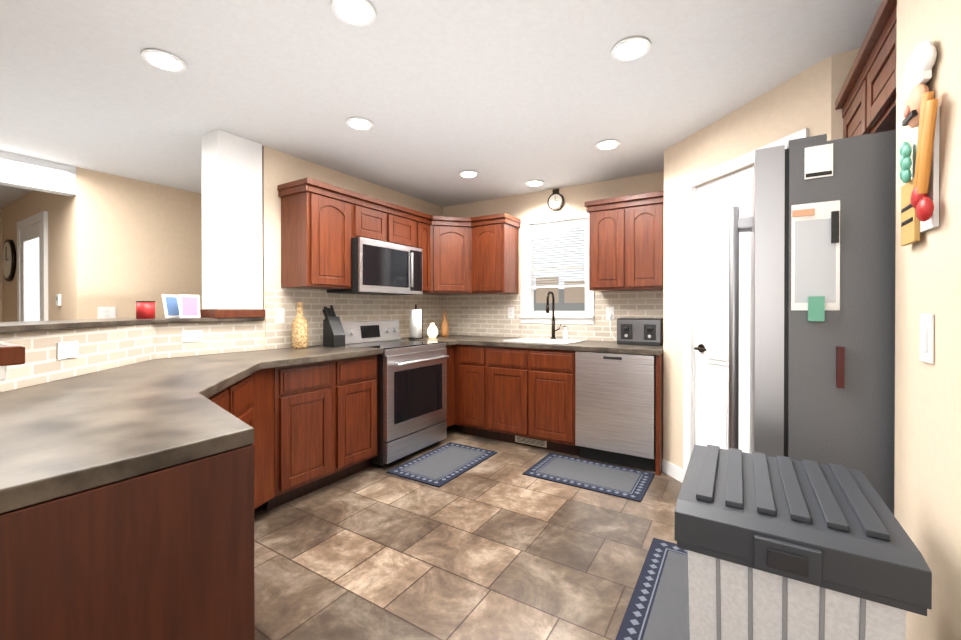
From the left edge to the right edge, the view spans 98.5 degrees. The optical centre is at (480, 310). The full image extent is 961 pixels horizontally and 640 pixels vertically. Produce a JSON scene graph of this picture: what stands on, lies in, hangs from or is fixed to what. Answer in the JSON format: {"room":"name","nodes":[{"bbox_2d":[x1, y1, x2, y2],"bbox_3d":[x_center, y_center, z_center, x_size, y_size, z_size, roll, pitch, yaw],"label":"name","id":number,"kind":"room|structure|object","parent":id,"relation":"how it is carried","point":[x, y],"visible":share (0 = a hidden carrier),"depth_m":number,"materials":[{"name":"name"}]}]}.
{"room":"kitchen","nodes":[
{"label":"kitchen","id":0,"kind":"room"},
{"bbox_2d":[0,208,1,321],"bbox_3d":[-6.492,-0.002,3.517,0.100,2.390,3.200,0,0,32],"label":"wall","id":1,"kind":"structure","parent":0,"point":[0,270],"depth_m":4.84,"materials":[{"name":"paint"}]},
{"bbox_2d":[1,190,71,321],"bbox_3d":[-4.540,-0.006,4.254,2.630,2.390,0.120,0,0,32],"label":"wall","id":2,"kind":"structure","parent":0,"point":[58,207],"depth_m":3.81,"materials":[{"name":"paint"}]},
{"bbox_2d":[2,239,15,280],"bbox_3d":[-5.231,-0.562,4.589,0.460,0.460,0.038,0,0,32],"label":"wall clock","id":3,"kind":"object","parent":2,"relation":"attached to","point":[9,260],"visible":1,"depth_m":4.53,"materials":[{"name":"brown metal"}]},
{"bbox_2d":[17,211,47,321],"bbox_3d":[-4.457,0.130,4.114,0.980,2.120,0.029,0,0,32],"label":"door","id":4,"kind":"structure","parent":2,"relation":"in","point":[32,268],"depth_m":4.09,"materials":[{"name":"white paint"}]},
{"bbox_2d":[56,294,60,305],"bbox_3d":[-3.742,-0.098,3.671,0.070,0.100,0.022,0,0,32],"label":"light switch","id":5,"kind":"object","parent":2,"relation":"attached to","point":[58,299],"visible":1,"depth_m":3.66,"materials":[{"name":"white paint"}]},
{"bbox_2d":[0,151,254,319],"bbox_3d":[-3.538,-0.001,3.263,0.120,2.390,5.900,0,0,32],"label":"wall","id":6,"kind":"structure","parent":0,"point":[134,241],"depth_m":3.69,"materials":[{"name":"paint"}]},
{"bbox_2d":[98,307,115,318],"bbox_3d":[-3.250,0.022,3.602,0.008,0.115,0.120,0,0,32],"label":"outlet","id":7,"kind":"object","parent":6,"relation":"attached to","point":[106,312],"visible":0.85,"depth_m":3.60,"materials":[{"name":"white paint"}]},
{"bbox_2d":[0,321,263,392],"bbox_3d":[-1.257,0.638,1.793,2.050,1.125,1.718,0,0,32],"label":"wall","id":8,"kind":"structure","parent":0,"point":[140,324],"depth_m":2.29,"materials":[{"name":"tile"}]},
{"bbox_2d":[0,366,6,380],"bbox_3d":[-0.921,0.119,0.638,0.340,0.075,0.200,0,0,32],"label":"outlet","id":9,"kind":"structure","parent":8,"relation":"attached to","point":[3,373],"depth_m":0.63,"materials":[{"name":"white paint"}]},
{"bbox_2d":[0,324,153,391],"bbox_3d":[-1.772,0.181,1.793,0.006,0.207,1.315,0,0,-13],"label":"backsplash","id":10,"kind":"structure","parent":8,"relation":"attached to","point":[101,348],"depth_m":1.82,"materials":[{"name":"tile"}]},
{"bbox_2d":[57,341,77,359],"bbox_3d":[-1.756,0.166,1.764,0.008,0.070,0.115,0,0,-13],"label":"outlet","id":11,"kind":"object","parent":10,"relation":"attached to","point":[65,350],"visible":1,"depth_m":1.75,"materials":[{"name":"white paint"}]},
{"bbox_2d":[0,310,264,365],"bbox_3d":[-1.423,0.037,1.765,2.394,0.082,1.900,0,0,32],"label":"bar","id":12,"kind":"object","parent":8,"relation":"on","point":[12,354],"visible":0.9,"depth_m":1.94,"materials":[{"name":"stone"}]},
{"bbox_2d":[136,301,155,318],"bbox_3d":[-2.008,-0.006,2.484,0.094,0.105,0.093,0,0,32],"label":"candle","id":13,"kind":"object","parent":12,"relation":"on","point":[145,309],"visible":0.98,"depth_m":2.45,"materials":[{"name":"red wax"}]},
{"bbox_2d":[161,294,175,317],"bbox_3d":[-1.990,-0.031,2.667,0.039,0.149,0.111,0,0,8],"label":"photo frame","id":14,"kind":"object","parent":12,"relation":"on","point":[169,301],"depth_m":2.64,"materials":[{"name":"white paint"}]},
{"bbox_2d":[176,294,200,317],"bbox_3d":[-1.873,-0.031,2.667,0.039,0.149,0.111,0,0,41],"label":"photo frame","id":15,"kind":"object","parent":12,"relation":"on","point":[185,306],"depth_m":2.67,"materials":[{"name":"white paint"}]},
{"bbox_2d":[202,129,262,308],"bbox_3d":[-1.734,-0.603,2.900,0.220,1.183,0.300,0,0,32],"label":"post","id":16,"kind":"object","parent":12,"relation":"on","point":[232,267],"visible":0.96,"depth_m":2.80,"materials":[{"name":"white paint"}]},
{"bbox_2d":[255,146,442,349],"bbox_3d":[-1.055,-0.004,3.934,0.120,2.390,2.130,0,0,32],"label":"wall","id":17,"kind":"structure","parent":0,"point":[279,168],"depth_m":3.11,"materials":[{"name":"paint"}]},
{"bbox_2d":[154,321,262,358],"bbox_3d":[-1.744,0.177,2.712,0.006,0.207,0.656,0,0,32],"label":"backsplash","id":18,"kind":"structure","parent":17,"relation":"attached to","point":[222,337],"depth_m":2.69,"materials":[{"name":"tile"}]},
{"bbox_2d":[181,330,201,341],"bbox_3d":[-1.807,0.157,2.595,0.008,0.070,0.115,0,0,32],"label":"outlet","id":19,"kind":"object","parent":18,"relation":"attached to","point":[191,336],"visible":1,"depth_m":2.59,"materials":[{"name":"white paint"}]},
{"bbox_2d":[277,181,356,289],"bbox_3d":[-1.252,-0.536,3.188,0.330,0.720,0.400,0,0,32],"label":"upper cabinet","id":20,"kind":"object","parent":17,"relation":"attached to","point":[322,224],"depth_m":3.05,"materials":[{"name":"brown wood"}]},
{"bbox_2d":[265,287,442,348],"bbox_3d":[-0.998,0.048,3.904,0.006,0.454,2.118,0,0,32],"label":"backsplash","id":21,"kind":"structure","parent":17,"relation":"attached to","point":[355,307],"depth_m":3.53,"materials":[{"name":"tile"}]},
{"bbox_2d":[276,308,284,322],"bbox_3d":[-1.495,0.035,3.095,0.008,0.115,0.070,0,0,32],"label":"outlet","id":22,"kind":"object","parent":21,"relation":"attached to","point":[280,315],"visible":1,"depth_m":3.09,"materials":[{"name":"white paint"}]},
{"bbox_2d":[357,197,396,243],"bbox_3d":[-1.027,-0.740,3.547,0.330,0.315,0.448,0,0,32],"label":"upper cabinet","id":23,"kind":"object","parent":17,"relation":"attached to","point":[375,221],"depth_m":3.48,"materials":[{"name":"brown wood"}]},
{"bbox_2d":[327,237,422,294],"bbox_3d":[-0.892,-0.364,3.648,0.447,0.431,0.754,0,0,32],"label":"microwave","id":24,"kind":"object","parent":23,"relation":"attached to","point":[381,268],"visible":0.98,"depth_m":3.46,"materials":[{"name":"silver metal"}]},
{"bbox_2d":[397,209,416,247],"bbox_3d":[-0.862,-0.741,3.812,0.330,0.315,0.448,0,0,32],"label":"upper cabinet","id":25,"kind":"object","parent":17,"relation":"attached to","point":[406,221],"depth_m":3.80,"materials":[{"name":"brown wood"}]},
{"bbox_2d":[417,213,436,292],"bbox_3d":[-0.647,-0.540,4.108,0.381,0.720,0.281,0,0,32],"label":"upper cabinet","id":26,"kind":"object","parent":17,"relation":"attached to","point":[426,225],"depth_m":4.06,"materials":[{"name":"brown wood"}]},
{"bbox_2d":[0,0,881,207],"bbox_3d":[-2.077,-1.217,2.463,8.700,0.050,6.300,0,0,32],"label":"ceiling","id":27,"kind":"structure","parent":0,"point":[504,98],"depth_m":2.15,"materials":[{"name":"paint"}]},
{"bbox_2d":[141,49,185,71],"bbox_3d":[-1.496,-1.180,1.958,0.169,0.012,0.169,0,0,26],"label":"recessed light","id":28,"kind":"object","parent":27,"relation":"in","point":[163,60],"depth_m":1.94,"materials":[{"name":"white paint"}]},
{"bbox_2d":[331,0,375,26],"bbox_3d":[-0.498,-1.178,1.630,0.169,0.012,0.169,0,0,23],"label":"recessed light","id":29,"kind":"object","parent":27,"relation":"in","point":[358,13],"depth_m":1.63,"materials":[{"name":"white paint"}]},
{"bbox_2d":[346,117,373,129],"bbox_3d":[-0.763,-1.183,2.621,0.169,0.012,0.169,0,0,26],"label":"recessed light","id":30,"kind":"object","parent":27,"relation":"in","point":[359,123],"depth_m":2.60,"materials":[{"name":"white paint"}]},
{"bbox_2d":[459,170,477,177],"bbox_3d":[-0.104,-1.188,3.601,0.169,0.012,0.169,0,0,26],"label":"recessed light","id":31,"kind":"object","parent":27,"relation":"in","point":[467,174],"depth_m":3.58,"materials":[{"name":"white paint"}]},
{"bbox_2d":[525,180,543,185],"bbox_3d":[0.504,-1.189,3.857,0.169,0.012,0.169,0,0,26],"label":"recessed light","id":32,"kind":"object","parent":27,"relation":"in","point":[532,182],"depth_m":3.84,"materials":[{"name":"white paint"}]},
{"bbox_2d":[595,139,619,149],"bbox_3d":[0.908,-1.185,2.956,0.169,0.012,0.169,0,0,26],"label":"recessed light","id":33,"kind":"object","parent":27,"relation":"in","point":[611,143],"depth_m":2.93,"materials":[{"name":"white paint"}]},
{"bbox_2d":[611,37,650,61],"bbox_3d":[0.679,-1.179,1.873,0.169,0.012,0.169,0,0,26],"label":"recessed light","id":34,"kind":"object","parent":27,"relation":"in","point":[632,48],"depth_m":1.86,"materials":[{"name":"white paint"}]},
{"bbox_2d":[254,424,681,639],"bbox_3d":[-2.077,1.223,2.474,8.700,0.050,6.300,0,0,32],"label":"floor","id":35,"kind":"structure","parent":0,"point":[499,545],"depth_m":2.04,"materials":[{"name":"tile"}]},
{"bbox_2d":[0,436,263,639],"bbox_3d":[-1.487,0.767,1.338,1.898,0.872,0.458,0,0,32],"label":"base cabinet","id":36,"kind":"object","parent":35,"relation":"on","point":[167,553],"depth_m":0.84,"materials":[{"name":"brown wood"}]},
{"bbox_2d":[300,360,335,371],"bbox_3d":[-1.349,0.760,2.766,0.620,0.872,0.410,0,0,32],"label":"base cabinet","id":37,"kind":"object","parent":35,"relation":"on","point":[332,363],"depth_m":2.71,"materials":[{"name":"brown wood"}]},
{"bbox_2d":[208,364,459,510],"bbox_3d":[-1.140,0.764,1.893,1.898,0.872,0.850,0,0,32],"label":"base cabinet","id":38,"kind":"object","parent":35,"relation":"on","point":[318,426],"depth_m":2.62,"materials":[{"name":"brown wood"}]},
{"bbox_2d":[0,363,306,513],"bbox_3d":[-0.889,0.308,1.387,0.938,0.040,1.178,0,0,32],"label":"countertop","id":39,"kind":"structure","parent":38,"relation":"on","point":[66,436],"depth_m":0.99,"materials":[{"name":"stone"}]},
{"bbox_2d":[0,345,382,398],"bbox_3d":[-1.443,0.304,2.292,0.960,0.040,2.126,0,0,32],"label":"countertop","id":40,"kind":"structure","parent":38,"relation":"on","point":[164,368],"depth_m":2.20,"materials":[{"name":"laminate"}]},
{"bbox_2d":[292,302,307,348],"bbox_3d":[-1.352,0.107,3.101,0.116,0.345,0.116,0,0,32],"label":"bottle","id":41,"kind":"object","parent":40,"relation":"on","point":[299,331],"visible":1,"depth_m":3.06,"materials":[{"name":"beige glass"}]},
{"bbox_2d":[322,305,344,346],"bbox_3d":[-1.173,0.116,3.284,0.169,0.323,0.110,0,0,32],"label":"knife block","id":42,"kind":"object","parent":40,"relation":"on","point":[333,333],"visible":1,"depth_m":3.25,"materials":[{"name":"black plastic"}]},
{"bbox_2d":[336,354,376,375],"bbox_3d":[-1.132,0.758,3.113,0.620,0.872,0.408,0,0,32],"label":"base cabinet","id":43,"kind":"object","parent":35,"relation":"on","point":[366,364],"depth_m":2.96,"materials":[{"name":"brown wood"}]},
{"bbox_2d":[341,320,448,467],"bbox_3d":[-0.754,0.643,3.567,0.738,1.100,0.760,0,0,32],"label":"range","id":44,"kind":"object","parent":35,"relation":"on","point":[412,392],"visible":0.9,"depth_m":3.37,"materials":[{"name":"silver metal"}]},
{"bbox_2d":[386,442,497,486],"bbox_3d":[-0.276,1.189,3.271,0.490,0.008,0.800,0,0,32],"label":"area rug","id":45,"kind":"object","parent":35,"relation":"on","point":[443,465],"visible":1,"depth_m":3.20,"materials":[{"name":"grey fabric"}]},
{"bbox_2d":[446,345,455,383],"bbox_3d":[-0.564,0.754,4.042,0.598,0.872,0.238,0,0,32],"label":"base cabinet","id":46,"kind":"object","parent":35,"relation":"on","point":[451,349],"depth_m":3.94,"materials":[{"name":"brown wood"}]},
{"bbox_2d":[456,344,519,439],"bbox_3d":[0.090,0.753,4.111,0.340,0.872,0.620,0,0,32],"label":"base cabinet","id":47,"kind":"object","parent":35,"relation":"on","point":[488,377],"depth_m":3.78,"materials":[{"name":"brown wood"}]},
{"bbox_2d":[515,435,546,447],"bbox_3d":[0.440,1.140,3.634,0.300,0.065,0.011,0,0,32],"label":"air vent","id":48,"kind":"object","parent":47,"relation":"attached to","point":[532,441],"visible":0.9,"depth_m":3.63,"materials":[{"name":"beige metal"}]},
{"bbox_2d":[401,335,662,354],"bbox_3d":[0.372,0.296,3.805,2.434,0.040,0.832,0,0,32],"label":"countertop","id":49,"kind":"structure","parent":47,"relation":"on","point":[587,345],"depth_m":3.54,"materials":[{"name":"stone"}]},
{"bbox_2d":[408,304,423,338],"bbox_3d":[-0.635,0.104,4.103,0.164,0.340,0.150,0,0,32],"label":"paper towel holder","id":50,"kind":"object","parent":49,"relation":"on","point":[416,323],"visible":1,"depth_m":4.06,"materials":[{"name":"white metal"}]},
{"bbox_2d":[427,323,437,337],"bbox_3d":[-0.492,0.199,4.250,0.110,0.150,0.110,0,0,32],"label":"jar","id":51,"kind":"object","parent":49,"relation":"on","point":[432,331],"visible":1,"depth_m":4.21,"materials":[{"name":"beige ceramic"}]},
{"bbox_2d":[441,311,448,336],"bbox_3d":[-0.377,0.136,4.378,0.080,0.275,0.080,0,0,32],"label":"bottle","id":52,"kind":"object","parent":49,"relation":"on","point":[444,328],"visible":1,"depth_m":4.35,"materials":[{"name":"brown glass"}]},
{"bbox_2d":[505,338,584,343],"bbox_3d":[0.589,0.370,3.794,0.600,0.203,0.470,0,0,32],"label":"sink","id":53,"kind":"object","parent":49,"relation":"in","point":[549,341],"visible":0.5,"depth_m":3.91,"materials":[{"name":"white ceramic"}]},
{"bbox_2d":[563,326,567,338],"bbox_3d":[0.807,0.204,3.934,0.048,0.126,0.048,0,0,32],"label":"soap dispenser","id":54,"kind":"object","parent":53,"relation":"on","point":[565,333],"visible":1,"depth_m":3.92,"materials":[{"name":"white plastic"}]},
{"bbox_2d":[546,291,560,338],"bbox_3d":[0.691,0.039,3.925,0.108,0.457,0.183,0,0,32],"label":"faucet","id":55,"kind":"object","parent":49,"relation":"on","point":[553,316],"visible":1,"depth_m":3.98,"materials":[{"name":"brown metal"}]},
{"bbox_2d":[617,318,662,345],"bbox_3d":[1.340,0.170,3.465,0.340,0.215,0.270,0,0,32],"label":"toaster","id":56,"kind":"object","parent":49,"relation":"on","point":[641,331],"visible":0.94,"depth_m":3.37,"materials":[{"name":"silver metal"}]},
{"bbox_2d":[608,314,616,339],"bbox_3d":[1.207,0.149,3.708,0.147,0.244,0.089,0,0,32],"label":"cord","id":57,"kind":"object","parent":56,"relation":"attached to","point":[609,315],"visible":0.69,"depth_m":3.75,"materials":[{"name":"white paint"}]},
{"bbox_2d":[523,453,654,501],"bbox_3d":[0.792,1.190,3.028,0.820,0.008,0.520,0,0,32],"label":"area rug","id":58,"kind":"object","parent":35,"relation":"on","point":[619,481],"visible":1,"depth_m":2.98,"materials":[{"name":"grey fabric"}]},
{"bbox_2d":[575,351,655,470],"bbox_3d":[1.174,0.757,3.427,0.594,0.872,0.628,0,0,32],"label":"dishwasher","id":59,"kind":"object","parent":35,"relation":"on","point":[615,408],"visible":0.92,"depth_m":3.16,"materials":[{"name":"silver metal"}]},
{"bbox_2d":[615,538,689,639],"bbox_3d":[0.888,1.196,1.671,0.500,0.008,0.880,0,0,32],"label":"area rug","id":60,"kind":"object","parent":35,"relation":"on","point":[658,607],"visible":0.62,"depth_m":1.71,"materials":[{"name":"grey"}]},
{"bbox_2d":[674,445,931,639],"bbox_3d":[0.689,0.802,0.963,0.382,0.806,0.482,0,0,32],"label":"trash can","id":61,"kind":"object","parent":35,"relation":"on","point":[777,547],"visible":1,"depth_m":0.82,"materials":[{"name":"grey plastic"}]},
{"bbox_2d":[728,130,895,514],"bbox_3d":[1.504,0.312,1.538,0.998,1.780,0.796,0,0,32],"label":"refrigerator","id":62,"kind":"object","parent":35,"relation":"on","point":[819,224],"visible":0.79,"depth_m":1.34,"materials":[{"name":"grey metal"}]},
{"bbox_2d":[443,171,663,341],"bbox_3d":[0.644,-0.005,4.200,2.720,2.390,0.120,0,0,32],"label":"wall","id":63,"kind":"structure","parent":0,"point":[534,204],"depth_m":4.05,"materials":[{"name":"paint"}]},
{"bbox_2d":[423,217,476,294],"bbox_3d":[-0.342,-0.541,4.382,0.608,0.720,0.608,0,0,32],"label":"upper cabinet","id":64,"kind":"object","parent":63,"relation":"attached to","point":[452,232],"depth_m":4.16,"materials":[{"name":"brown wood"}]},
{"bbox_2d":[443,293,520,337],"bbox_3d":[-0.011,0.045,4.534,1.011,0.454,0.006,0,0,32],"label":"backsplash","id":65,"kind":"structure","parent":63,"relation":"attached to","point":[479,315],"depth_m":4.50,"materials":[{"name":"tile"}]},
{"bbox_2d":[508,307,513,317],"bbox_3d":[0.317,0.019,4.319,0.070,0.115,0.008,0,0,32],"label":"outlet","id":66,"kind":"object","parent":65,"relation":"attached to","point":[510,312],"visible":1,"depth_m":4.32,"materials":[{"name":"white paint"}]},
{"bbox_2d":[469,217,520,293],"bbox_3d":[0.113,-0.541,4.231,0.426,0.720,0.381,0,0,32],"label":"upper cabinet","id":67,"kind":"object","parent":63,"relation":"attached to","point":[493,241],"depth_m":4.11,"materials":[{"name":"brown wood"}]},
{"bbox_2d":[547,189,563,210],"bbox_3d":[0.734,-1.087,4.047,0.170,0.205,0.029,0,0,32],"label":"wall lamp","id":68,"kind":"object","parent":63,"relation":"attached to","point":[555,201],"visible":0.98,"depth_m":4.04,"materials":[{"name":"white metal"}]},
{"bbox_2d":[520,211,593,324],"bbox_3d":[0.758,-0.406,4.088,0.756,1.063,0.145,0,0,32],"label":"window unit","id":69,"kind":"structure","parent":63,"relation":"in","point":[529,314],"depth_m":4.09,"materials":[{"name":"white paint"}]},
{"bbox_2d":[521,324,593,339],"bbox_3d":[0.744,0.202,4.063,0.755,0.144,0.006,0,0,32],"label":"backsplash","id":70,"kind":"structure","parent":63,"relation":"attached to","point":[580,332],"depth_m":4.05,"materials":[{"name":"tile"}]},
{"bbox_2d":[534,227,584,310],"bbox_3d":[0.806,-0.420,4.165,1.240,1.520,0.004,0,0,32],"label":"window","id":71,"kind":"structure","parent":63,"relation":"in","point":[569,298],"depth_m":4.17,"materials":[{"name":"clear glass"}]},
{"bbox_2d":[585,197,636,291],"bbox_3d":[1.175,-0.538,3.598,0.376,0.720,0.330,0,0,32],"label":"upper cabinet","id":72,"kind":"object","parent":63,"relation":"attached to","point":[612,224],"depth_m":3.45,"materials":[{"name":"brown wood"}]},
{"bbox_2d":[594,290,662,340],"bbox_3d":[1.344,0.049,3.687,0.661,0.454,0.006,0,0,32],"label":"backsplash","id":73,"kind":"structure","parent":63,"relation":"attached to","point":[636,304],"depth_m":3.73,"materials":[{"name":"tile"}]},
{"bbox_2d":[606,307,613,319],"bbox_3d":[1.183,0.022,3.779,0.070,0.115,0.008,0,0,32],"label":"outlet","id":74,"kind":"object","parent":73,"relation":"attached to","point":[609,310],"visible":0.9,"depth_m":3.77,"materials":[{"name":"white paint"}]},
{"bbox_2d":[637,193,663,290],"bbox_3d":[1.378,-0.537,3.471,0.376,0.720,0.330,0,0,32],"label":"upper cabinet","id":75,"kind":"object","parent":63,"relation":"attached to","point":[650,210],"depth_m":3.30,"materials":[{"name":"brown wood"}]},
{"bbox_2d":[663,56,830,468],"bbox_3d":[1.547,0.003,2.522,0.100,2.390,1.188,0,0,-13],"label":"wall","id":76,"kind":"structure","parent":0,"point":[798,102],"depth_m":2.72,"materials":[{"name":"paint"}]},
{"bbox_2d":[662,459,682,482],"bbox_3d":[-1.242,1.155,2.064,5.048,0.090,5.490,0,0,32],"label":"baseboard","id":77,"kind":"structure","parent":76,"relation":"attached to","point":[672,470],"depth_m":2.98,"materials":[{"name":"white paint"}]},
{"bbox_2d":[694,166,753,452],"bbox_3d":[1.548,0.182,2.457,0.530,2.020,0.526,0,0,32],"label":"pantry door","id":78,"kind":"structure","parent":76,"relation":"in","point":[716,199],"depth_m":2.58,"materials":[{"name":"white paint"}]},
{"bbox_2d":[683,128,808,479],"bbox_3d":[1.553,0.150,2.456,0.118,2.095,0.850,0,0,-13],"label":"door frame","id":79,"kind":"structure","parent":76,"relation":"attached to","point":[689,364],"depth_m":2.80,"materials":[{"name":"white paint"}]},
{"bbox_2d":[831,48,859,139],"bbox_3d":[1.964,0.006,1.784,0.720,2.390,0.100,0,0,32],"label":"wall","id":80,"kind":"structure","parent":0,"point":[841,64],"depth_m":1.91,"materials":[{"name":"paint"}]},
{"bbox_2d":[894,0,960,639],"bbox_3d":[0.442,0.017,-0.579,0.600,2.390,3.800,0,0,32],"label":"wall","id":81,"kind":"structure","parent":0,"point":[927,491],"depth_m":0.95,"materials":[{"name":"paint"}]},
{"bbox_2d":[835,0,896,137],"bbox_3d":[1.675,-0.812,1.400,0.605,0.310,0.840,0,0,32],"label":"upper cabinet","id":82,"kind":"object","parent":81,"relation":"attached to","point":[865,101],"visible":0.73,"depth_m":1.46,"materials":[{"name":"brown wood"}]},
{"bbox_2d":[899,41,939,245],"bbox_3d":[1.044,-0.403,0.988,0.044,0.465,0.240,0,0,32],"label":"wall decoration","id":83,"kind":"object","parent":81,"relation":"attached to","point":[920,195],"visible":1,"depth_m":0.96,"materials":[{"name":"multicoloured wood"}]},
{"bbox_2d":[920,314,933,363],"bbox_3d":[1.056,0.065,0.983,0.010,0.115,0.070,0,0,32],"label":"switch plate","id":84,"kind":"object","parent":81,"relation":"attached to","point":[926,338],"visible":1,"depth_m":0.97,"materials":[{"name":"white paint"}]}
]}

